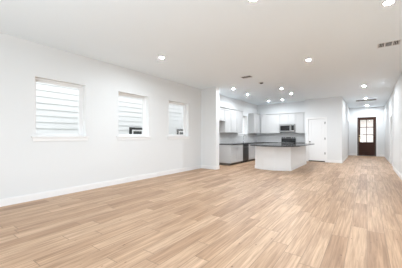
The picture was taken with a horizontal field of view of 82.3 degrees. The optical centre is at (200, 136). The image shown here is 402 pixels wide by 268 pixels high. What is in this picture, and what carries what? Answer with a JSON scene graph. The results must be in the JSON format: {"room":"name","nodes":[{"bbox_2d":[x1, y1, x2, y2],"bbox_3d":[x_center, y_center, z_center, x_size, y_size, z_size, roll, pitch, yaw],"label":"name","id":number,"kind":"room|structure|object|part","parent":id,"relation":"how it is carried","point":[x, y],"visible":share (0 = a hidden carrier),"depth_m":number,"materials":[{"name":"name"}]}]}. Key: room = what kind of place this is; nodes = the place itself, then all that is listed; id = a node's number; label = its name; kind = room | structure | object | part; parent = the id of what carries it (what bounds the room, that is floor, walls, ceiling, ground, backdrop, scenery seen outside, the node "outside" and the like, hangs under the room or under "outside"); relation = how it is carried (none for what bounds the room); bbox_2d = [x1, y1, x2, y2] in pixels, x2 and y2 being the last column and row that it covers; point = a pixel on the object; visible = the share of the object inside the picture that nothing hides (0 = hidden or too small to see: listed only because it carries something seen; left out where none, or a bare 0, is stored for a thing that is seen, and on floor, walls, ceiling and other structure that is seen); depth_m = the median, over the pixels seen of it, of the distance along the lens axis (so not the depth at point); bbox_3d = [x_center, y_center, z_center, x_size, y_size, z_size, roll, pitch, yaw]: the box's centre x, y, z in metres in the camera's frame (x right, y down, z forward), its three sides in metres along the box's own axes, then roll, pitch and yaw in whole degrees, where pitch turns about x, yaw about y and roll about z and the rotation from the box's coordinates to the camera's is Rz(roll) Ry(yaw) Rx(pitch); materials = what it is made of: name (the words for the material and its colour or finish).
{"room":"empty living room","nodes":[
{"label":"empty living room","id":0,"kind":"room"},
{"bbox_2d":[0,32,256,198],"bbox_3d":[-1.430,-0.290,7.075,0.200,3.050,15.800,0,0,36],"label":"wall","id":1,"kind":"structure","parent":0,"point":[27,166],"depth_m":5.28,"materials":[{"name":"white paint"}]},
{"bbox_2d":[31,76,88,140],"bbox_3d":[-2.984,-0.532,4.892,0.235,1.265,1.120,0,0,36],"label":"window","id":2,"kind":"structure","parent":1,"relation":"in","point":[81,136],"depth_m":5.02,"materials":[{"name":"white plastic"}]},
{"bbox_3d":[-3.053,-0.575,4.941,0.035,1.090,0.910,0,0,36],"label":"sash","id":3,"kind":"part","parent":2,"relation":"part of","materials":[{"name":"white plastic"}]},
{"bbox_3d":[-2.954,0.015,4.870,0.160,0.024,1.120,0,0,36],"label":"sill","id":4,"kind":"part","parent":2,"relation":"part of","materials":[{"name":"white paint"}]},
{"bbox_2d":[0,165,200,206],"bbox_3d":[-2.979,1.169,4.746,0.014,0.133,10.210,0,0,36],"label":"baseboard","id":5,"kind":"structure","parent":1,"relation":"attached to","point":[36,196],"depth_m":5.17,"materials":[{"name":"white paint"}]},
{"bbox_2d":[116,91,150,139],"bbox_3d":[-1.904,-0.532,6.388,0.235,1.265,1.130,0,0,36],"label":"window","id":6,"kind":"structure","parent":1,"relation":"in","point":[144,136],"depth_m":6.61,"materials":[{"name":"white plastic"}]},
{"bbox_3d":[-1.973,-0.575,6.437,0.035,1.090,0.920,0,0,36],"label":"sash","id":7,"kind":"part","parent":6,"relation":"part of","materials":[{"name":"white plastic"}]},
{"bbox_3d":[-1.969,-0.575,6.434,0.075,1.180,1.010,0,0,36],"label":"frame","id":8,"kind":"part","parent":6,"relation":"part of","materials":[{"name":"white plastic"}]},
{"bbox_3d":[-1.874,0.015,6.366,0.160,0.024,1.130,0,0,36],"label":"sill","id":9,"kind":"part","parent":6,"relation":"part of","materials":[{"name":"white paint"}]},
{"bbox_2d":[167,100,189,138],"bbox_3d":[-0.819,-0.532,7.892,0.235,1.265,1.140,0,0,36],"label":"window","id":10,"kind":"structure","parent":1,"relation":"in","point":[185,105],"depth_m":8.20,"materials":[{"name":"white plastic"}]},
{"bbox_3d":[-0.888,-0.575,7.942,0.035,1.090,0.930,0,0,36],"label":"sash","id":11,"kind":"part","parent":10,"relation":"part of","materials":[{"name":"white plastic"}]},
{"bbox_3d":[-0.884,-0.575,7.939,0.075,1.180,1.020,0,0,36],"label":"frame","id":12,"kind":"part","parent":10,"relation":"part of","materials":[{"name":"white plastic"}]},
{"bbox_2d":[219,106,225,120],"bbox_3d":[0.603,-0.927,9.406,0.363,0.585,1.040,0,0,36],"label":"upper cabinet","id":13,"kind":"object","parent":1,"relation":"attached to","point":[221,109],"visible":0.41,"depth_m":9.52,"materials":[{"name":"grey paint"}]},
{"bbox_2d":[219,107,236,132],"bbox_3d":[1.238,-0.688,10.287,0.363,1.065,1.128,0,0,36],"label":"upper cabinet","id":14,"kind":"object","parent":1,"relation":"attached to","point":[229,125],"visible":0.95,"depth_m":10.08,"materials":[{"name":"grey paint"}]},
{"bbox_3d":[1.183,-0.665,9.979,0.019,1.000,0.552,0,0,36],"label":"door","id":15,"kind":"part","parent":14,"relation":"part of","materials":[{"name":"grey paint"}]},
{"bbox_3d":[1.513,-0.665,10.436,0.019,1.000,0.552,0,0,36],"label":"door","id":16,"kind":"part","parent":14,"relation":"part of","materials":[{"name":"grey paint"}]},
{"bbox_2d":[219,133,256,143],"bbox_3d":[2.017,0.085,11.673,0.008,0.476,4.292,0,0,36],"label":"backsplash","id":17,"kind":"structure","parent":1,"relation":"attached to","point":[223,137],"depth_m":11.20,"materials":[{"name":"tile"}]},
{"bbox_2d":[237,110,242,132],"bbox_3d":[1.741,-0.688,10.985,0.363,1.065,0.588,0,0,36],"label":"upper cabinet","id":18,"kind":"object","parent":1,"relation":"attached to","point":[239,112],"visible":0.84,"depth_m":10.87,"materials":[{"name":"grey paint"}]},
{"bbox_2d":[238,116,246,135],"bbox_3d":[2.090,-0.542,11.922,0.235,1.045,1.140,0,0,36],"label":"window","id":19,"kind":"structure","parent":1,"relation":"in","point":[244,117],"depth_m":12.34,"materials":[{"name":"white plastic"}]},
{"bbox_2d":[248,113,260,132],"bbox_3d":[2.955,-0.688,12.666,0.363,1.065,0.880,0,0,36],"label":"upper cabinet","id":20,"kind":"object","parent":1,"relation":"attached to","point":[253,118],"visible":1,"depth_m":12.37,"materials":[{"name":"grey paint"}]},
{"bbox_3d":[2.937,-0.665,12.408,0.019,1.000,0.428,0,0,36],"label":"door","id":21,"kind":"part","parent":20,"relation":"part of","materials":[{"name":"grey paint"}]},
{"bbox_3d":[3.188,-0.665,12.757,0.019,1.000,0.408,0,0,36],"label":"door","id":22,"kind":"part","parent":20,"relation":"part of","materials":[{"name":"grey paint"}]},
{"bbox_2d":[0,155,401,267],"bbox_3d":[3.166,1.295,6.779,8.000,0.120,21.100,0,0,36],"label":"floor","id":23,"kind":"structure","parent":0,"point":[347,214],"depth_m":3.25,"materials":[{"name":"brown wood"}]},
{"bbox_2d":[219,144,242,165],"bbox_3d":[1.338,0.800,10.217,0.607,0.870,1.135,0,0,36],"label":"base cabinet","id":24,"kind":"object","parent":23,"relation":"on","point":[229,155],"visible":0.97,"depth_m":9.82,"materials":[{"name":"grey paint"}]},
{"bbox_3d":[1.410,0.812,9.815,0.019,0.615,0.556,0,0,36],"label":"door","id":25,"kind":"part","parent":24,"relation":"part of","materials":[{"name":"grey paint"}]},
{"bbox_3d":[1.742,0.812,10.275,0.019,0.615,0.556,0,0,36],"label":"door","id":26,"kind":"part","parent":24,"relation":"part of","materials":[{"name":"grey paint"}]},
{"bbox_2d":[219,142,277,144],"bbox_3d":[2.582,0.344,11.257,1.408,0.038,4.318,0,0,36],"label":"countertop","id":27,"kind":"structure","parent":24,"relation":"on","point":[244,142],"depth_m":10.34,"materials":[{"name":"stone"}]},
{"bbox_2d":[241,144,248,162],"bbox_3d":[1.891,0.802,10.900,0.609,0.865,0.610,0,0,36],"label":"dishwasher","id":28,"kind":"object","parent":23,"relation":"on","point":[245,146],"visible":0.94,"depth_m":10.73,"materials":[{"name":"black metal"}]},
{"bbox_3d":[2.092,0.790,10.755,0.025,0.660,0.606,0,0,36],"label":"door","id":29,"kind":"part","parent":28,"relation":"part of","materials":[{"name":"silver metal"}]},
{"bbox_2d":[247,143,256,161],"bbox_3d":[2.339,0.800,11.604,0.607,0.870,1.045,0,0,36],"label":"base cabinet","id":30,"kind":"object","parent":23,"relation":"on","point":[251,148],"visible":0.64,"depth_m":11.38,"materials":[{"name":"grey paint"}]},
{"bbox_3d":[2.424,0.748,11.220,0.019,0.745,0.510,0,0,36],"label":"door","id":31,"kind":"part","parent":30,"relation":"part of","materials":[{"name":"grey paint"}]},
{"bbox_2d":[255,146,306,170],"bbox_3d":[3.337,0.801,9.493,1.328,0.868,2.828,0,0,36],"label":"kitchen island","id":32,"kind":"object","parent":23,"relation":"on","point":[266,158],"visible":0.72,"depth_m":8.41,"materials":[{"name":"white paint"}]},
{"bbox_3d":[3.337,1.177,9.493,1.328,0.115,2.828,0,0,36],"label":"baseboard","id":33,"kind":"part","parent":32,"relation":"part of","materials":[{"name":"white paint"}]},
{"bbox_2d":[250,143,313,146],"bbox_3d":[3.260,0.345,9.369,1.920,0.040,3.290,0,0,36],"label":"island countertop","id":34,"kind":"structure","parent":32,"relation":"on","point":[262,144],"depth_m":9.01,"materials":[{"name":"stone"}]},
{"bbox_2d":[278,137,295,142],"bbox_3d":[4.513,0.635,12.063,0.764,1.200,0.715,0,0,36],"label":"range","id":35,"kind":"object","parent":23,"relation":"on","point":[283,139],"visible":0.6,"depth_m":12.22,"materials":[{"name":"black metal"}]},
{"bbox_2d":[0,0,401,107],"bbox_3d":[3.166,-1.890,6.779,8.000,0.150,21.100,0,0,36],"label":"ceiling","id":36,"kind":"structure","parent":0,"point":[204,44],"depth_m":4.32,"materials":[{"name":"white paint"}]},
{"bbox_2d":[356,99,376,101],"bbox_3d":[8.293,-1.810,11.558,0.850,0.007,0.580,0,0,36],"label":"ceiling vent","id":37,"kind":"object","parent":36,"relation":"in","point":[364,99],"visible":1,"depth_m":11.66,"materials":[{"name":"white metal"}]},
{"bbox_2d":[377,39,400,47],"bbox_3d":[3.686,-1.810,4.517,0.350,0.007,0.280,0,0,36],"label":"ceiling vent","id":38,"kind":"object","parent":36,"relation":"in","point":[395,42],"visible":1,"depth_m":4.50,"materials":[{"name":"white metal"}]},
{"bbox_2d":[382,0,395,5],"bbox_3d":[2.547,-1.810,3.119,0.154,0.008,0.154,0,0,36],"label":"recessed light","id":39,"kind":"object","parent":36,"relation":"in","point":[388,2],"visible":1,"depth_m":3.11,"materials":[{"name":"white paint"}]},
{"bbox_2d":[201,87,218,165],"bbox_3d":[0.346,-0.290,8.784,0.680,3.050,0.230,0,0,36],"label":"wall","id":40,"kind":"structure","parent":0,"point":[209,96],"depth_m":8.63,"materials":[{"name":"white paint"}]},
{"bbox_2d":[201,165,219,169],"bbox_3d":[0.353,1.169,8.770,0.680,0.133,0.244,0,0,36],"label":"baseboard","id":41,"kind":"structure","parent":40,"relation":"attached to","point":[202,166],"depth_m":8.65,"materials":[{"name":"white paint"}]},
{"bbox_2d":[257,101,304,133],"bbox_3d":[4.332,-0.290,12.752,2.900,3.050,0.150,0,0,36],"label":"wall","id":42,"kind":"structure","parent":0,"point":[290,107],"depth_m":12.60,"materials":[{"name":"white paint"}]},
{"bbox_2d":[261,113,280,133],"bbox_3d":[3.869,-0.688,12.767,1.068,1.065,0.363,0,0,36],"label":"upper cabinet","id":43,"kind":"object","parent":42,"relation":"attached to","point":[270,123],"visible":0.96,"depth_m":12.64,"materials":[{"name":"grey paint"}]},
{"bbox_3d":[3.517,-0.665,12.853,0.328,1.000,0.019,0,0,36],"label":"door","id":44,"kind":"part","parent":43,"relation":"part of","materials":[{"name":"grey paint"}]},
{"bbox_3d":[3.939,-0.665,12.549,0.688,1.000,0.019,0,0,36],"label":"door","id":45,"kind":"part","parent":43,"relation":"part of","materials":[{"name":"grey paint"}]},
{"bbox_2d":[257,133,304,141],"bbox_3d":[4.367,0.085,12.629,2.700,0.476,0.008,0,0,36],"label":"backsplash","id":46,"kind":"structure","parent":42,"relation":"attached to","point":[270,137],"depth_m":12.72,"materials":[{"name":"tile"}]},
{"bbox_2d":[279,113,294,123],"bbox_3d":[4.623,-0.927,12.222,0.788,0.585,0.363,0,0,36],"label":"upper cabinet","id":47,"kind":"object","parent":42,"relation":"attached to","point":[285,118],"visible":0.95,"depth_m":12.10,"materials":[{"name":"grey paint"}]},
{"bbox_3d":[4.384,-0.905,12.227,0.382,0.520,0.019,0,0,36],"label":"door","id":48,"kind":"part","parent":47,"relation":"part of","materials":[{"name":"grey paint"}]},
{"bbox_2d":[279,124,294,131],"bbox_3d":[4.593,-0.423,12.182,0.780,0.407,0.460,0,0,36],"label":"microwave","id":49,"kind":"object","parent":47,"relation":"attached to","point":[282,127],"visible":0.98,"depth_m":12.03,"materials":[{"name":"silver metal"}]},
{"bbox_3d":[4.704,-0.905,11.997,0.382,0.520,0.019,0,0,36],"label":"door","id":50,"kind":"part","parent":47,"relation":"part of","materials":[{"name":"grey paint"}]},
{"bbox_2d":[295,112,304,132],"bbox_3d":[5.150,-0.688,11.843,0.506,1.065,0.363,0,0,36],"label":"upper cabinet","id":51,"kind":"object","parent":42,"relation":"attached to","point":[299,116],"visible":0.84,"depth_m":11.73,"materials":[{"name":"grey paint"}]},
{"bbox_2d":[305,97,341,159],"bbox_3d":[5.843,-0.290,11.026,1.570,3.050,0.120,0,0,36],"label":"wall","id":52,"kind":"structure","parent":0,"point":[331,108],"depth_m":10.76,"materials":[{"name":"white paint"}]},
{"bbox_2d":[308,118,324,161],"bbox_3d":[5.608,0.195,11.154,0.760,2.080,0.188,0,0,36],"label":"door","id":53,"kind":"structure","parent":52,"relation":"in","point":[316,127],"depth_m":11.15,"materials":[{"name":"white paint"}]},
{"bbox_2d":[306,117,326,161],"bbox_3d":[5.588,0.158,11.125,0.910,2.155,0.018,0,0,36],"label":"trim","id":54,"kind":"structure","parent":52,"relation":"attached to","point":[309,117],"depth_m":11.07,"materials":[{"name":"white paint"}]},
{"bbox_2d":[327,160,341,162],"bbox_3d":[5.809,1.169,10.967,1.584,0.133,0.014,0,0,36],"label":"baseboard","id":55,"kind":"structure","parent":52,"relation":"attached to","point":[329,161],"depth_m":10.68,"materials":[{"name":"white paint"}]},
{"bbox_2d":[342,97,348,159],"bbox_3d":[8.011,-0.290,12.791,0.120,3.050,5.280,0,0,36],"label":"wall","id":56,"kind":"structure","parent":0,"point":[345,109],"depth_m":12.27,"materials":[{"name":"white paint"}]},
{"bbox_2d":[349,106,384,154],"bbox_3d":[9.803,-0.290,14.864,3.900,3.050,0.180,0,0,36],"label":"wall","id":57,"kind":"structure","parent":0,"point":[379,111],"depth_m":14.31,"materials":[{"name":"white paint"}]},
{"bbox_2d":[357,117,375,155],"bbox_3d":[10.379,0.021,14.415,0.956,2.428,0.194,0,0,36],"label":"door","id":58,"kind":"structure","parent":57,"relation":"in","point":[366,148],"depth_m":14.40,"materials":[{"name":"brown wood"}]},
{"bbox_3d":[10.372,0.755,14.405,0.656,0.480,0.030,0,0,36],"label":"panel","id":59,"kind":"part","parent":58,"relation":"part of","materials":[{"name":"brown wood"}]},
{"bbox_2d":[356,116,377,155],"bbox_3d":[10.337,-0.010,14.357,1.080,2.490,0.018,0,0,36],"label":"trim","id":60,"kind":"structure","parent":57,"relation":"attached to","point":[357,116],"depth_m":14.06,"materials":[{"name":"white paint"}]},
{"bbox_2d":[350,153,383,156],"bbox_3d":[9.643,1.169,14.860,3.446,0.133,0.014,0,0,36],"label":"baseboard","id":61,"kind":"structure","parent":57,"relation":"attached to","point":[379,155],"depth_m":14.00,"materials":[{"name":"white paint"}]},
{"bbox_2d":[385,93,392,163],"bbox_3d":[9.240,-0.290,11.213,0.140,3.050,6.400,0,0,36],"label":"wall","id":62,"kind":"structure","parent":0,"point":[389,105],"depth_m":11.35,"materials":[{"name":"white paint"}]},
{"bbox_2d":[390,115,391,163],"bbox_3d":[8.269,0.158,10.003,0.018,2.155,0.950,0,0,36],"label":"trim","id":63,"kind":"structure","parent":62,"relation":"attached to","point":[390,115],"depth_m":10.32,"materials":[{"name":"white paint"}]},
{"bbox_2d":[393,73,401,174],"bbox_3d":[6.415,-0.290,7.394,0.150,3.050,3.100,0,0,36],"label":"wall","id":64,"kind":"structure","parent":0,"point":[397,89],"depth_m":7.44,"materials":[{"name":"white paint"}]},
{"bbox_2d":[393,166,401,179],"bbox_3d":[6.345,1.169,7.436,0.014,0.133,3.114,0,0,36],"label":"baseboard","id":65,"kind":"structure","parent":64,"relation":"attached to","point":[394,168],"depth_m":7.31,"materials":[{"name":"white paint"}]},
{"label":"outside","id":66,"kind":"structure","parent":0,"visible":0},
{"bbox_3d":[2.926,1.485,4.054,120.000,0.100,130.000,0,0,36],"label":"ground","id":67,"kind":"structure","parent":66,"visible":0},
{"bbox_2d":[36,82,182,134],"bbox_3d":[-4.505,-1.615,10.034,4.350,6.100,19.600,0,0,36],"label":"house","id":68,"kind":"structure","parent":67,"relation":"on","point":[57,107],"depth_m":7.35,"materials":[{"name":"white"}]},
{"bbox_2d":[360,120,372,141],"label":"window","id":69,"kind":"structure","parent":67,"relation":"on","point":[362,122],"depth_m":34.02,"materials":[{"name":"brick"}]}
]}

